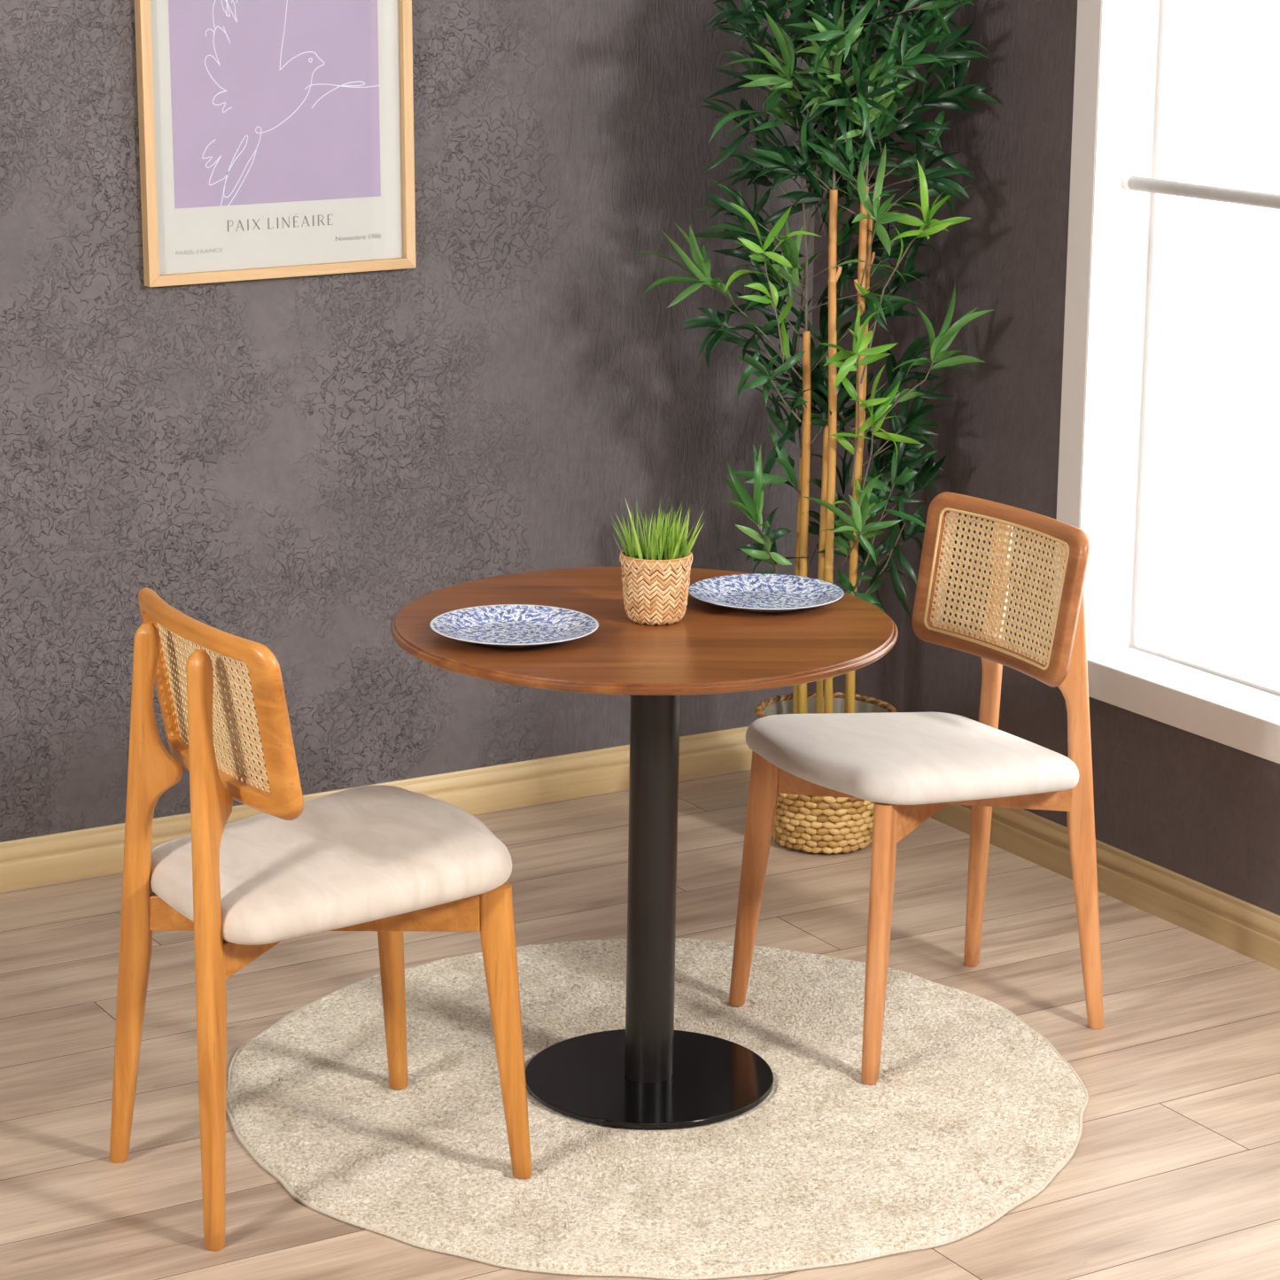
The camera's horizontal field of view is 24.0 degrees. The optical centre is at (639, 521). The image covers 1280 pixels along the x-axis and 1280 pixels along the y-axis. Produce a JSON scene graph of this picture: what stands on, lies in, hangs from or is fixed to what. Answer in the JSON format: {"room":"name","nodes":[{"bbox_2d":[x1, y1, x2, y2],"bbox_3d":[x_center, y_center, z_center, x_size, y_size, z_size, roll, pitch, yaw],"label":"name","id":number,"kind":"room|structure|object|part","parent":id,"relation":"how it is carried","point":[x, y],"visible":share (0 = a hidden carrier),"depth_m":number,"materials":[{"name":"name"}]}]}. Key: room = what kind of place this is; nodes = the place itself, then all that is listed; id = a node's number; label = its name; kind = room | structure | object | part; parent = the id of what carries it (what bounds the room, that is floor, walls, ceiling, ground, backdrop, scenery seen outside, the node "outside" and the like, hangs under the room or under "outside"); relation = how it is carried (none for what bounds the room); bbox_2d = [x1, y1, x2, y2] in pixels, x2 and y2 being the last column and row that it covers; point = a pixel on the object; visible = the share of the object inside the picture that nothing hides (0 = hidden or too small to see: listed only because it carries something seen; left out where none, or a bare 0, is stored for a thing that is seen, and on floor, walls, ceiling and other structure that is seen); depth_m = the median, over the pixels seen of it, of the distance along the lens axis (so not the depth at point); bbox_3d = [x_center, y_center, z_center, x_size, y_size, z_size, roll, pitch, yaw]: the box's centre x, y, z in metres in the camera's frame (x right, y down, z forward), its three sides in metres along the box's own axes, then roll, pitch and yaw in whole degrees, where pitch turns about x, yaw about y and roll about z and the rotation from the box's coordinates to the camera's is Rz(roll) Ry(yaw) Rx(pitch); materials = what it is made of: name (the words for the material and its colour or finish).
{"room":"dining room","nodes":[
{"label":"dining room","id":0,"kind":"room"},
{"bbox_2d":[0,0,816,842],"bbox_3d":[-1.789,-0.558,5.321,5.606,2.900,0.120,-6,14,-31],"label":"wall","id":1,"kind":"structure","parent":0,"point":[290,465],"depth_m":6.11,"materials":[{"name":"grey paint"}]},
{"bbox_2d":[134,0,415,287],"bbox_3d":[-0.703,-0.874,5.835,0.572,0.800,0.030,-7,14,-30],"label":"framed poster","id":2,"kind":"object","parent":1,"relation":"attached to","point":[276,136],"visible":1,"depth_m":5.86,"materials":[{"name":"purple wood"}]},
{"bbox_3d":[-0.706,-0.917,5.828,0.440,0.594,0.001,-7,14,-30],"label":"printed panel","id":3,"kind":"part","parent":2,"relation":"part of","materials":[{"name":"purple paper"}]},
{"bbox_3d":[-0.703,-0.493,5.917,0.571,0.020,0.030,-7,14,-30],"label":"frame rail","id":4,"kind":"part","parent":2,"relation":"part of","materials":[{"name":"brown wood"}]},
{"bbox_2d":[0,725,752,892],"bbox_3d":[-1.855,0.739,5.478,5.206,0.096,0.015,-6,14,-31],"label":"baseboard","id":5,"kind":"structure","parent":1,"relation":"attached to","point":[94,851],"depth_m":6.37,"materials":[{"name":"brown wood"}]},
{"bbox_2d":[0,768,1279,1279],"bbox_3d":[-0.118,1.407,2.834,5.556,0.100,6.675,-6,14,-31],"label":"floor","id":6,"kind":"structure","parent":0,"point":[1173,1172],"depth_m":5.08,"materials":[{"name":"brown wood"}]},
{"bbox_2d":[225,937,1088,1279],"bbox_3d":[0.039,0.918,4.917,1.406,0.015,1.406,-6,14,-31],"label":"round rug","id":7,"kind":"object","parent":6,"relation":"on","point":[971,1112],"visible":0.91,"depth_m":4.73,"materials":[{"name":"beige carpet"}]},
{"bbox_2d":[109,587,532,1251],"bbox_3d":[-0.484,0.550,4.510,0.549,0.890,0.460,-7,14,-31],"label":"dining chair","id":8,"kind":"object","parent":7,"relation":"on","point":[390,861],"visible":1,"depth_m":4.41,"materials":[{"name":"brown wood"}]},
{"bbox_3d":[-0.748,0.565,4.492,0.142,0.862,0.056,5,13,22],"label":"leg","id":9,"kind":"part","parent":8,"relation":"part of","materials":[{"name":"brown wood"}]},
{"bbox_3d":[-0.616,0.609,4.286,0.056,0.862,0.142,1,12,3],"label":"leg","id":10,"kind":"part","parent":8,"relation":"part of","materials":[{"name":"brown wood"}]},
{"bbox_3d":[-0.621,0.260,4.358,0.059,0.211,0.376,-7,14,-31],"label":"cane panel","id":11,"kind":"part","parent":8,"relation":"part of","materials":[{"name":"beige wicker"}]},
{"bbox_3d":[-0.624,0.261,4.356,0.094,0.265,0.456,-7,14,-31],"label":"backrest frame","id":12,"kind":"part","parent":8,"relation":"part of","materials":[{"name":"brown wood"}]},
{"bbox_3d":[-0.508,0.569,4.519,0.023,0.083,0.504,5,13,22],"label":"cross rail","id":13,"kind":"part","parent":8,"relation":"part of","materials":[{"name":"brown wood"}]},
{"bbox_3d":[-0.489,0.576,4.488,0.504,0.082,0.023,1,12,3],"label":"cross rail","id":14,"kind":"part","parent":8,"relation":"part of","materials":[{"name":"brown wood"}]},
{"bbox_2d":[149,784,512,945],"bbox_3d":[-0.468,0.505,4.521,0.497,0.094,0.441,-7,14,-31],"label":"seat cushion","id":15,"kind":"object","parent":8,"relation":"on","point":[359,855],"depth_m":4.42,"materials":[{"name":"beige fabric"}]},
{"bbox_3d":[-0.400,0.699,4.819,0.031,0.460,0.082,5,13,21],"label":"leg","id":16,"kind":"part","parent":8,"relation":"part of","materials":[{"name":"brown wood"}]},
{"bbox_3d":[-0.202,0.765,4.511,0.082,0.460,0.031,1,12,4],"label":"leg","id":17,"kind":"part","parent":8,"relation":"part of","materials":[{"name":"brown wood"}]},
{"bbox_2d":[390,566,898,1129],"bbox_3d":[0.002,0.535,4.829,0.800,0.776,0.800,-6,14,-31],"label":"pedestal table","id":18,"kind":"object","parent":7,"relation":"on","point":[648,1074],"visible":0.92,"depth_m":4.79,"materials":[{"name":"brown wood"}]},
{"bbox_2d":[429,604,598,647],"bbox_3d":[-0.194,0.167,4.634,0.260,0.020,0.260,-6,14,-31],"label":"dinner plate","id":19,"kind":"object","parent":18,"relation":"on","point":[502,625],"visible":1,"depth_m":4.67,"materials":[{"name":"blue ceramic"}]},
{"bbox_3d":[0.015,0.908,4.917,0.407,0.010,0.407,-6,14,-31],"label":"plate","id":20,"kind":"part","parent":18,"relation":"part of","materials":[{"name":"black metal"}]},
{"bbox_2d":[611,497,704,625],"bbox_3d":[0.019,0.060,4.731,0.148,0.192,0.154,-6,14,-31],"label":"potted grass","id":21,"kind":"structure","parent":18,"relation":"on","point":[655,580],"depth_m":4.70,"materials":[{"name":"beige wicker"}]},
{"bbox_2d":[619,545,692,625],"bbox_3d":[0.025,0.101,4.741,0.116,0.108,0.116,-6,14,-31],"label":"woven pot","id":22,"kind":"object","parent":21,"relation":"attached to","point":[655,580],"depth_m":4.70,"materials":[{"name":"beige wicker"}]},
{"bbox_2d":[688,574,844,612],"bbox_3d":[0.204,0.121,4.875,0.252,0.020,0.252,10,15,39],"label":"dinner plate","id":23,"kind":"object","parent":18,"relation":"on","point":[751,593],"visible":0.99,"depth_m":4.91,"materials":[{"name":"blue ceramic"}]},
{"bbox_2d":[729,491,1103,1084],"bbox_3d":[0.480,0.432,5.135,0.551,0.890,0.441,-6,14,-30],"label":"dining chair","id":24,"kind":"object","parent":7,"relation":"on","point":[911,765],"visible":1,"depth_m":5.12,"materials":[{"name":"brown wood"}]},
{"bbox_3d":[0.199,0.618,5.224,0.082,0.468,0.031,2,12,5],"label":"leg","id":25,"kind":"part","parent":24,"relation":"part of","materials":[{"name":"brown wood"}]},
{"bbox_3d":[0.391,0.685,4.912,0.031,0.468,0.082,6,13,22],"label":"leg","id":26,"kind":"part","parent":24,"relation":"part of","materials":[{"name":"brown wood"}]},
{"bbox_2d":[745,712,1079,805],"bbox_3d":[0.458,0.393,5.112,0.497,0.096,0.441,-6,14,-30],"label":"seat cushion","id":27,"kind":"object","parent":24,"relation":"on","point":[886,758],"depth_m":5.01,"materials":[{"name":"beige fabric"}]},
{"bbox_3d":[0.509,0.450,5.134,0.023,0.091,0.504,6,13,23],"label":"cross rail","id":28,"kind":"part","parent":24,"relation":"part of","materials":[{"name":"brown wood"}]},
{"bbox_3d":[0.490,0.443,5.165,0.504,0.090,0.023,2,12,4],"label":"cross rail","id":29,"kind":"part","parent":24,"relation":"part of","materials":[{"name":"brown wood"}]},
{"bbox_3d":[0.622,0.401,5.362,0.056,0.862,0.142,2,12,4],"label":"leg","id":30,"kind":"part","parent":24,"relation":"part of","materials":[{"name":"brown wood"}]},
{"bbox_3d":[0.621,0.110,5.152,0.053,0.211,0.353,-6,14,-30],"label":"cane panel","id":31,"kind":"part","parent":24,"relation":"part of","materials":[{"name":"beige wicker"}]},
{"bbox_3d":[0.624,0.111,5.154,0.088,0.265,0.433,-6,14,-30],"label":"backrest frame","id":32,"kind":"part","parent":24,"relation":"part of","materials":[{"name":"brown wood"}]},
{"bbox_3d":[0.749,0.446,5.155,0.142,0.862,0.056,6,13,23],"label":"leg","id":33,"kind":"part","parent":24,"relation":"part of","materials":[{"name":"brown wood"}]},
{"bbox_2d":[634,0,1000,853],"bbox_3d":[0.386,-0.326,6.037,0.633,2.003,0.550,7,13,26],"label":"bamboo","id":34,"kind":"object","parent":6,"relation":"on","point":[813,824],"visible":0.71,"depth_m":5.96,"materials":[{"name":"plant"}]},
{"bbox_3d":[0.310,-0.733,5.967,0.076,0.770,0.018,8,14,30],"label":"stem","id":35,"kind":"part","parent":34,"relation":"part of","materials":[{"name":"green plant"}]},
{"bbox_3d":[0.338,-0.627,6.024,0.030,1.040,0.076,6,13,23],"label":"stem","id":36,"kind":"part","parent":34,"relation":"part of","materials":[{"name":"plant"}]},
{"bbox_2d":[754,691,897,853],"bbox_3d":[0.380,0.521,6.188,0.293,0.282,0.293,-6,14,-31],"label":"woven basket","id":37,"kind":"object","parent":34,"relation":"attached to","point":[813,824],"depth_m":6.12,"materials":[{"name":"brown wicker"}]},
{"bbox_3d":[0.390,-0.878,5.882,0.009,0.550,0.020,-11,16,-44],"label":"stem","id":38,"kind":"part","parent":34,"relation":"part of","materials":[{"name":"green plant"}]},
{"bbox_3d":[0.460,-0.886,5.899,0.031,0.520,0.009,-4,12,-20],"label":"stem","id":39,"kind":"part","parent":34,"relation":"part of","materials":[{"name":"green plant"}]},
{"bbox_3d":[0.478,-0.851,5.955,0.013,0.531,0.073,6,13,25],"label":"stem","id":40,"kind":"part","parent":34,"relation":"part of","materials":[{"name":"green plant"}]},
{"bbox_2d":[806,0,1279,915],"bbox_3d":[2.120,-0.211,3.873,0.140,2.900,6.475,-6,14,-31],"label":"wall","id":41,"kind":"structure","parent":0,"point":[1202,810],"depth_m":6.01,"materials":[{"name":"paint"}]},
{"bbox_2d":[930,804,1279,969],"bbox_3d":[2.042,1.073,4.092,0.015,0.096,6.460,-6,14,-31],"label":"baseboard","id":42,"kind":"structure","parent":41,"relation":"attached to","point":[1248,929],"depth_m":5.80,"materials":[{"name":"brown wood"}]},
{"bbox_2d":[1051,0,1279,764],"bbox_3d":[1.246,-0.667,5.270,0.185,2.238,1.303,-6,14,-31],"label":"window","id":43,"kind":"structure","parent":41,"relation":"in","point":[1126,65],"depth_m":5.81,"materials":[{"name":"white paint"}]},
{"bbox_2d":[1121,174,1279,209],"bbox_3d":[1.235,-0.549,5.289,0.030,0.030,1.152,-6,14,-31],"label":"tension rod","id":44,"kind":"object","parent":43,"relation":"attached to","point":[1129,182],"visible":1,"depth_m":5.58,"materials":[{"name":"white paint"}]},
{"bbox_3d":[1.308,-0.674,5.306,0.042,2.095,1.160,-6,14,-31],"label":"frame","id":45,"kind":"part","parent":43,"relation":"part of","materials":[{"name":"white paint"}]}
]}

